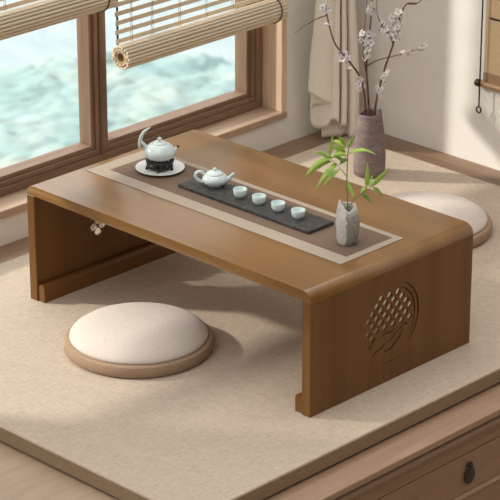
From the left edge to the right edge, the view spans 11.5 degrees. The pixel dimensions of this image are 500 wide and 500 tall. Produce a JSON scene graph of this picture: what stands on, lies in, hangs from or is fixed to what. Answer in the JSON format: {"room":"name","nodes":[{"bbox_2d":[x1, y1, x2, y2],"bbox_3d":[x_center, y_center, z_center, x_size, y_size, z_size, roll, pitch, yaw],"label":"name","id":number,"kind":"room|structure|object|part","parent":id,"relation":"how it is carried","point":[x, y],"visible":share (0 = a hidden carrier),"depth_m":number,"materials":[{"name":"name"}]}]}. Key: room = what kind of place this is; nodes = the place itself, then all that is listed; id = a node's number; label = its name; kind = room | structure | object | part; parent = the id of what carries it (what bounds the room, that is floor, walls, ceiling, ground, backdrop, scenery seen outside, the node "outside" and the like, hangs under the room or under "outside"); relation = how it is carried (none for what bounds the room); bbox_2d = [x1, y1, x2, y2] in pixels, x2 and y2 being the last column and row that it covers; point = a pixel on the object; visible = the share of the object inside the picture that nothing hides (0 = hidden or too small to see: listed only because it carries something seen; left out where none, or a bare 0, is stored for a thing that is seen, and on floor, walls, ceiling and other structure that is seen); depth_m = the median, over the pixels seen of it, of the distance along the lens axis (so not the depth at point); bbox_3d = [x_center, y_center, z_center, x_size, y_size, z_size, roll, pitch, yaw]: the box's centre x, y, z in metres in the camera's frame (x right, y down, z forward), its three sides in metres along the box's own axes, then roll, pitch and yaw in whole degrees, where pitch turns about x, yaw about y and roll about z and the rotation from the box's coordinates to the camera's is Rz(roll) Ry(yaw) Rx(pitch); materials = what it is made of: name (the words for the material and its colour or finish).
{"room":"tea room","nodes":[
{"label":"tea room","id":0,"kind":"room"},
{"bbox_2d":[0,0,320,245],"bbox_3d":[-0.882,-0.761,5.895,0.135,2.650,3.585,21,30,40],"label":"wall","id":1,"kind":"structure","parent":0,"point":[297,124],"depth_m":7.01,"materials":[{"name":"paint"}]},
{"bbox_2d":[0,12,103,196],"bbox_3d":[-1.026,-0.491,5.904,0.072,1.055,1.744,21,30,40],"label":"window","id":2,"kind":"structure","parent":1,"relation":"in","point":[89,151],"depth_m":6.56,"materials":[{"name":"brown wood"}]},
{"bbox_3d":[-1.018,-0.493,5.910,0.056,1.011,1.716,21,30,40],"label":"sash rail","id":3,"kind":"part","parent":2,"relation":"part of","materials":[{"name":"brown wood"}]},
{"bbox_2d":[0,0,116,40],"bbox_3d":[-0.929,-0.698,5.701,0.072,0.666,1.634,21,30,40],"label":"bamboo blind","id":4,"kind":"object","parent":2,"relation":"attached to","point":[45,13],"visible":1,"depth_m":6.17,"materials":[{"name":"beige wood"}]},
{"bbox_2d":[0,106,286,218],"bbox_3d":[-0.784,-0.070,6.291,0.150,0.020,2.398,21,30,40],"label":"trim","id":5,"kind":"structure","parent":1,"relation":"attached to","point":[15,202],"depth_m":6.91,"materials":[{"name":"brown wood"}]},
{"bbox_2d":[0,130,347,262],"bbox_3d":[-0.767,0.082,6.205,0.087,0.039,3.085,21,30,40],"label":"trim","id":6,"kind":"structure","parent":1,"relation":"attached to","point":[20,247],"depth_m":7.01,"materials":[{"name":"brown wood"}]},
{"bbox_2d":[100,0,262,159],"bbox_3d":[-0.203,-0.819,6.683,0.072,1.055,0.612,21,30,40],"label":"window","id":7,"kind":"structure","parent":1,"relation":"in","point":[246,96],"depth_m":6.91,"materials":[{"name":"brown wood"}]},
{"bbox_3d":[-0.209,-0.816,6.675,0.056,1.011,0.584,21,30,40],"label":"sash rail","id":8,"kind":"part","parent":7,"relation":"part of","materials":[{"name":"brown wood"}]},
{"bbox_2d":[111,0,288,69],"bbox_3d":[-0.126,-0.937,6.495,0.072,0.842,0.609,21,30,40],"label":"bamboo blind","id":9,"kind":"object","parent":7,"relation":"attached to","point":[127,55],"visible":0.98,"depth_m":6.58,"materials":[{"name":"beige wood"}]},
{"bbox_3d":[0.064,-1.004,6.678,0.072,0.823,0.011,21,30,40],"label":"lifting cord","id":10,"kind":"part","parent":9,"relation":"part of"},
{"bbox_2d":[262,0,286,111],"bbox_3d":[0.044,-0.906,6.864,0.147,1.075,0.020,21,30,40],"label":"trim","id":11,"kind":"structure","parent":1,"relation":"attached to","point":[274,60],"depth_m":6.99,"materials":[{"name":"brown wood"}]},
{"bbox_2d":[308,0,358,137],"bbox_3d":[0.236,-0.666,6.955,0.131,0.749,0.107,9,24,20],"label":"curtain","id":12,"kind":"object","parent":1,"relation":"hanging from","point":[334,101],"visible":0.94,"depth_m":7.00,"materials":[{"name":"fabric"}]},
{"bbox_2d":[355,0,499,170],"bbox_3d":[1.390,-0.819,6.034,2.910,2.650,0.200,21,30,40],"label":"wall","id":13,"kind":"structure","parent":0,"point":[429,99],"depth_m":6.94,"materials":[{"name":"paint"}]},
{"bbox_2d":[347,134,499,185],"bbox_3d":[1.104,-0.021,6.450,2.223,0.039,0.093,21,30,40],"label":"trim","id":14,"kind":"structure","parent":13,"relation":"attached to","point":[481,172],"depth_m":6.94,"materials":[{"name":"brown wood"}]},
{"bbox_2d":[474,0,499,112],"bbox_3d":[0.787,-0.735,6.532,0.469,0.898,0.030,21,30,40],"label":"scroll","id":15,"kind":"object","parent":13,"relation":"attached to","point":[491,74],"visible":1,"depth_m":6.75,"materials":[{"name":"fabric"}]},
{"bbox_3d":[0.627,-0.460,6.822,0.017,0.021,0.021,21,30,40],"label":"roller knob","id":16,"kind":"part","parent":15,"relation":"part of","materials":[{"name":"brown metal"}]},
{"bbox_3d":[0.629,-0.791,6.662,0.004,0.864,0.004,21,30,40],"label":"pull cord","id":17,"kind":"part","parent":15,"relation":"part of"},
{"bbox_3d":[-0.028,1.160,4.814,3.500,0.050,4.480,21,30,40],"label":"floor","id":18,"kind":"structure","parent":0,"visible":0},
{"bbox_2d":[0,382,499,499],"bbox_3d":[-0.275,0.476,5.847,1.456,0.408,3.080,21,30,40],"label":"platform","id":19,"kind":"object","parent":18,"relation":"on","point":[453,453],"visible":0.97,"depth_m":5.44,"materials":[{"name":"brown wood"}]},
{"bbox_2d":[0,136,499,499],"bbox_3d":[0.078,0.129,6.090,1.292,0.042,1.890,21,30,40],"label":"mat","id":20,"kind":"object","parent":19,"relation":"on","point":[227,426],"visible":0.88,"depth_m":5.61,"materials":[{"name":"fabric"}]},
{"bbox_2d":[64,302,213,377],"bbox_3d":[-0.259,0.195,5.788,0.349,0.071,0.349,21,30,40],"label":"floor cushion","id":21,"kind":"object","parent":20,"relation":"on","point":[133,339],"visible":1,"depth_m":5.71,"materials":[{"name":"fabric"}]},
{"bbox_2d":[27,130,472,417],"bbox_3d":[-0.010,0.029,5.887,0.932,0.300,0.550,21,30,40],"label":"table","id":22,"kind":"object","parent":20,"relation":"on","point":[431,265],"visible":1,"depth_m":5.70,"materials":[{"name":"brown wood"}]},
{"bbox_3d":[-0.335,-0.081,6.183,0.026,0.274,0.550,21,30,40],"label":"panel","id":23,"kind":"part","parent":22,"relation":"part of","materials":[{"name":"brown wood"}]},
{"bbox_3d":[-0.318,0.030,6.212,0.022,0.045,0.542,21,30,40],"label":"foot rail","id":24,"kind":"part","parent":22,"relation":"part of","materials":[{"name":"brown wood"}]},
{"bbox_2d":[87,150,402,264],"bbox_3d":[-0.025,-0.111,5.829,0.834,0.002,0.212,21,30,40],"label":"table runner","id":25,"kind":"object","parent":22,"relation":"on","point":[323,243],"visible":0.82,"depth_m":5.77,"materials":[{"name":"fabric"}]},
{"bbox_2d":[135,159,184,175],"bbox_3d":[-0.218,-0.199,6.024,0.120,0.008,0.120,21,30,40],"label":"saucer","id":26,"kind":"object","parent":25,"relation":"on","point":[178,166],"visible":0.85,"depth_m":6.01,"materials":[{"name":"white ceramic"}]},
{"bbox_2d":[145,158,173,172],"bbox_3d":[-0.218,-0.210,6.021,0.070,0.027,0.071,21,30,40],"label":"stand","id":27,"kind":"object","parent":26,"relation":"on","point":[157,166],"visible":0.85,"depth_m":6.00,"materials":[{"name":"metal"}]},
{"bbox_2d":[138,127,179,161],"bbox_3d":[-0.219,-0.259,5.999,0.078,0.082,0.077,-20,30,-40],"label":"kettle","id":28,"kind":"object","parent":27,"relation":"on","point":[159,150],"visible":1,"depth_m":5.99,"materials":[{"name":"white ceramic"}]},
{"bbox_3d":[-0.255,-0.272,5.994,0.032,0.056,0.010,0,23,0],"label":"handle","id":29,"kind":"part","parent":28,"relation":"part of","materials":[{"name":"green ceramic"}]},
{"bbox_3d":[-0.218,-0.260,5.998,0.037,0.007,0.037,0,23,0],"label":"lid","id":30,"kind":"part","parent":28,"relation":"part of","materials":[{"name":"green ceramic"}]},
{"bbox_2d":[178,175,333,234],"bbox_3d":[0.010,-0.108,5.809,0.427,0.008,0.087,21,30,40],"label":"tray","id":31,"kind":"object","parent":25,"relation":"on","point":[310,223],"visible":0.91,"depth_m":5.78,"materials":[{"name":"black stone"}]},
{"bbox_2d":[194,167,234,187],"bbox_3d":[-0.084,-0.175,5.899,0.080,0.045,0.063,-16,28,-33],"label":"teapot","id":32,"kind":"object","parent":31,"relation":"on","point":[213,178],"visible":1,"depth_m":5.88,"materials":[{"name":"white ceramic"}]},
{"bbox_3d":[-0.119,-0.174,5.899,0.029,0.034,0.009,0,23,0],"label":"handle","id":33,"kind":"part","parent":32,"relation":"part of","materials":[{"name":"green ceramic"}]},
{"bbox_3d":[-0.084,-0.185,5.895,0.042,0.009,0.042,0,23,0],"label":"lid","id":34,"kind":"part","parent":32,"relation":"part of","materials":[{"name":"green ceramic"}]},
{"bbox_3d":[-0.049,-0.172,5.900,0.028,0.028,0.017,0,23,0],"label":"spout","id":35,"kind":"part","parent":32,"relation":"part of","materials":[{"name":"green ceramic"}]},
{"bbox_2d":[233,186,246,197],"bbox_3d":[-0.023,-0.135,5.835,0.033,0.020,0.033,21,30,40],"label":"teacup","id":36,"kind":"object","parent":31,"relation":"on","point":[238,191],"visible":1,"depth_m":5.83,"materials":[{"name":"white ceramic"}]},
{"bbox_2d":[252,193,265,204],"bbox_3d":[0.021,-0.118,5.796,0.033,0.020,0.033,21,30,40],"label":"teacup","id":37,"kind":"object","parent":31,"relation":"on","point":[257,198],"visible":1,"depth_m":5.79,"materials":[{"name":"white ceramic"}]},
{"bbox_2d":[271,200,284,211],"bbox_3d":[0.065,-0.101,5.755,0.033,0.020,0.033,21,30,40],"label":"teacup","id":38,"kind":"object","parent":31,"relation":"on","point":[276,205],"visible":1,"depth_m":5.75,"materials":[{"name":"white ceramic"}]},
{"bbox_2d":[291,207,304,218],"bbox_3d":[0.111,-0.084,5.714,0.033,0.020,0.033,21,30,40],"label":"teacup","id":39,"kind":"object","parent":31,"relation":"on","point":[296,212],"visible":1,"depth_m":5.71,"materials":[{"name":"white ceramic"}]},
{"bbox_2d":[336,199,359,245],"bbox_3d":[0.220,-0.064,5.580,0.054,0.106,0.054,21,30,40],"label":"stone vase","id":40,"kind":"object","parent":25,"relation":"on","point":[347,222],"visible":1,"depth_m":5.56,"materials":[{"name":"grey stone"}]},
{"bbox_2d":[305,135,388,210],"bbox_3d":[0.214,-0.164,5.530,0.195,0.204,0.062,-2,23,-5],"label":"sprig","id":41,"kind":"object","parent":40,"relation":"in","point":[318,164],"visible":1,"depth_m":5.51,"materials":[{"name":"green plant"}]},
{"bbox_3d":[0.221,-0.161,5.539,0.012,0.191,0.003,1,23,3],"label":"stem","id":42,"kind":"part","parent":41,"relation":"part of","materials":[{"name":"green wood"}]},
{"bbox_3d":[0.297,0.263,5.661,0.022,0.045,0.542,21,30,40],"label":"foot rail","id":43,"kind":"part","parent":22,"relation":"part of","materials":[{"name":"brown wood"}]},
{"bbox_3d":[0.314,0.164,5.601,0.026,0.274,0.550,21,30,40],"label":"panel","id":44,"kind":"part","parent":22,"relation":"part of","materials":[{"name":"brown wood"}]},
{"bbox_2d":[353,108,385,178],"bbox_3d":[0.328,-0.297,6.805,0.090,0.188,0.090,21,30,40],"label":"clay vase","id":45,"kind":"object","parent":20,"relation":"on","point":[369,134],"visible":0.94,"depth_m":6.78,"materials":[{"name":"ceramic"}]},
{"bbox_2d":[295,0,366,115],"bbox_3d":[0.223,-0.465,6.718,0.205,0.444,0.034,-3,23,-7],"label":"branch","id":46,"kind":"object","parent":45,"relation":"in","point":[342,55],"visible":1,"depth_m":6.70,"materials":[{"name":"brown plant"}]},
{"bbox_2d":[319,4,326,10],"bbox_3d":[0.194,-0.647,6.631,0.021,0.021,0.007,-32,-11,1],"label":"flower","id":47,"kind":"object","parent":46,"relation":"on","point":[322,7],"depth_m":6.63,"materials":[{"name":"white plant"}]},
{"bbox_2d":[336,50,342,57],"bbox_3d":[0.242,-0.530,6.698,0.021,0.021,0.007,15,22,-5],"label":"flower","id":48,"kind":"object","parent":46,"relation":"on","point":[339,53],"depth_m":6.70,"materials":[{"name":"white plant"}]},
{"bbox_2d":[338,57,346,61],"bbox_3d":[0.249,-0.515,6.699,0.024,0.008,0.023,-32,66,-3],"label":"flower","id":49,"kind":"object","parent":46,"relation":"on","point":[341,59],"depth_m":6.70,"materials":[{"name":"white plant"}]},
{"bbox_2d":[340,50,347,56],"bbox_3d":[0.254,-0.529,6.699,0.021,0.021,0.007,6,4,1],"label":"flower","id":50,"kind":"object","parent":46,"relation":"on","point":[343,53],"depth_m":6.70,"materials":[{"name":"white plant"}]},
{"bbox_3d":[0.263,-0.463,6.728,0.125,0.432,0.015,-5,23,-12],"label":"stem","id":51,"kind":"part","parent":46,"relation":"part of","materials":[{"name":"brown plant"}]},
{"bbox_2d":[358,0,427,115],"bbox_3d":[0.387,-0.486,6.744,0.189,0.459,0.024,0,23,1],"label":"branch","id":52,"kind":"object","parent":45,"relation":"in","point":[367,40],"visible":1,"depth_m":6.71,"materials":[{"name":"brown plant"}]},
{"bbox_2d":[365,30,371,37],"bbox_3d":[0.321,-0.584,6.702,0.021,0.021,0.007,-16,10,-3],"label":"flower","id":53,"kind":"object","parent":52,"relation":"on","point":[369,32],"depth_m":6.70,"materials":[{"name":"white plant"}]},
{"bbox_3d":[0.326,-0.486,6.745,0.018,0.459,0.020,21,30,40],"label":"stem","id":54,"kind":"part","parent":52,"relation":"part of","materials":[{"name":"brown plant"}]},
{"bbox_2d":[366,4,373,10],"bbox_3d":[0.323,-0.652,6.675,0.021,0.021,0.007,-43,10,8],"label":"flower","id":55,"kind":"object","parent":52,"relation":"on","point":[370,7],"depth_m":6.68,"materials":[{"name":"white plant"}]},
{"bbox_2d":[367,39,374,46],"bbox_3d":[0.327,-0.560,6.708,0.021,0.021,0.007,-34,1,4],"label":"flower","id":56,"kind":"object","parent":52,"relation":"on","point":[372,43],"depth_m":6.71,"materials":[{"name":"white plant"}]},
{"bbox_2d":[373,0,420,115],"bbox_3d":[0.398,-0.475,6.731,0.140,0.435,0.029,-1,23,-1],"label":"branch","id":57,"kind":"object","parent":45,"relation":"in","point":[382,29],"visible":1,"depth_m":6.68,"materials":[{"name":"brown plant"}]},
{"bbox_2d":[388,14,395,21],"bbox_3d":[0.382,-0.623,6.667,0.023,0.024,0.007,-34,6,-13],"label":"flower","id":58,"kind":"object","parent":57,"relation":"on","point":[391,17],"depth_m":6.67,"materials":[{"name":"white plant"}]},
{"bbox_2d":[389,29,396,36],"bbox_3d":[0.386,-0.584,6.680,0.024,0.023,0.007,10,24,14],"label":"flower","id":59,"kind":"object","parent":57,"relation":"on","point":[393,32],"depth_m":6.68,"materials":[{"name":"white plant"}]},
{"bbox_2d":[393,35,399,41],"bbox_3d":[0.393,-0.571,6.685,0.021,0.021,0.007,39,-6,6],"label":"flower","id":60,"kind":"object","parent":57,"relation":"on","point":[395,37],"depth_m":6.68,"materials":[{"name":"white plant"}]},
{"bbox_2d":[394,24,400,29],"bbox_3d":[0.396,-0.600,6.677,0.021,0.021,0.007,54,5,22],"label":"flower","id":61,"kind":"object","parent":57,"relation":"on","point":[396,26],"depth_m":6.68,"materials":[{"name":"white plant"}]},
{"bbox_2d":[394,8,402,14],"bbox_3d":[0.398,-0.639,6.663,0.024,0.008,0.023,-31,60,-12],"label":"flower","id":62,"kind":"object","parent":57,"relation":"on","point":[398,11],"depth_m":6.66,"materials":[{"name":"white plant"}]},
{"bbox_2d":[390,191,491,247],"bbox_3d":[0.455,-0.085,6.453,0.349,0.071,0.349,21,30,40],"label":"floor cushion","id":63,"kind":"object","parent":20,"relation":"on","point":[458,207],"visible":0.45,"depth_m":6.44,"materials":[{"name":"fabric"}]},
{"bbox_3d":[-0.274,0.317,5.779,1.448,0.028,3.070,21,30,40],"label":"cornice","id":64,"kind":"part","parent":19,"relation":"part of","materials":[{"name":"brown wood"}]},
{"bbox_3d":[0.459,0.494,5.624,0.075,0.099,0.714,21,30,40],"label":"drawer","id":65,"kind":"part","parent":19,"relation":"part of","materials":[{"name":"brown wood"}]},
{"bbox_3d":[0.496,0.483,5.594,0.012,0.010,0.025,21,30,40],"label":"pull plate","id":66,"kind":"part","parent":19,"relation":"part of","materials":[{"name":"brown metal"}]},
{"bbox_3d":[0.496,0.508,5.605,0.008,0.043,0.036,21,30,40],"label":"drop pull","id":67,"kind":"part","parent":19,"relation":"part of","materials":[{"name":"brown metal"}]},
{"bbox_3d":[0.209,0.647,5.408,0.076,0.011,2.980,21,30,40],"label":"drawer rail","id":68,"kind":"part","parent":19,"relation":"part of","materials":[{"name":"brown wood"}]},
{"bbox_3d":[0.459,0.625,5.680,0.075,0.158,0.714,21,30,40],"label":"drawer","id":69,"kind":"part","parent":19,"relation":"part of","materials":[{"name":"brown wood"}]},
{"label":"outside","id":70,"kind":"structure","parent":0,"visible":0},
{"bbox_2d":[0,0,234,69],"bbox_3d":[-2.078,-5.458,42.266,28.132,0.120,15.688,2,23,4],"label":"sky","id":71,"kind":"structure","parent":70,"point":[60,39],"depth_m":36.46,"materials":[{"name":"liquid"}]},
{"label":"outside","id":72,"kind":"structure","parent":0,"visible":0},
{"bbox_2d":[0,51,234,168],"bbox_3d":[-1.514,-0.985,31.295,11.999,0.417,10.449,0,23,0],"label":"water","id":73,"kind":"structure","parent":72,"point":[39,105],"depth_m":33.79,"materials":[{"name":"teal liquid"}]}
]}

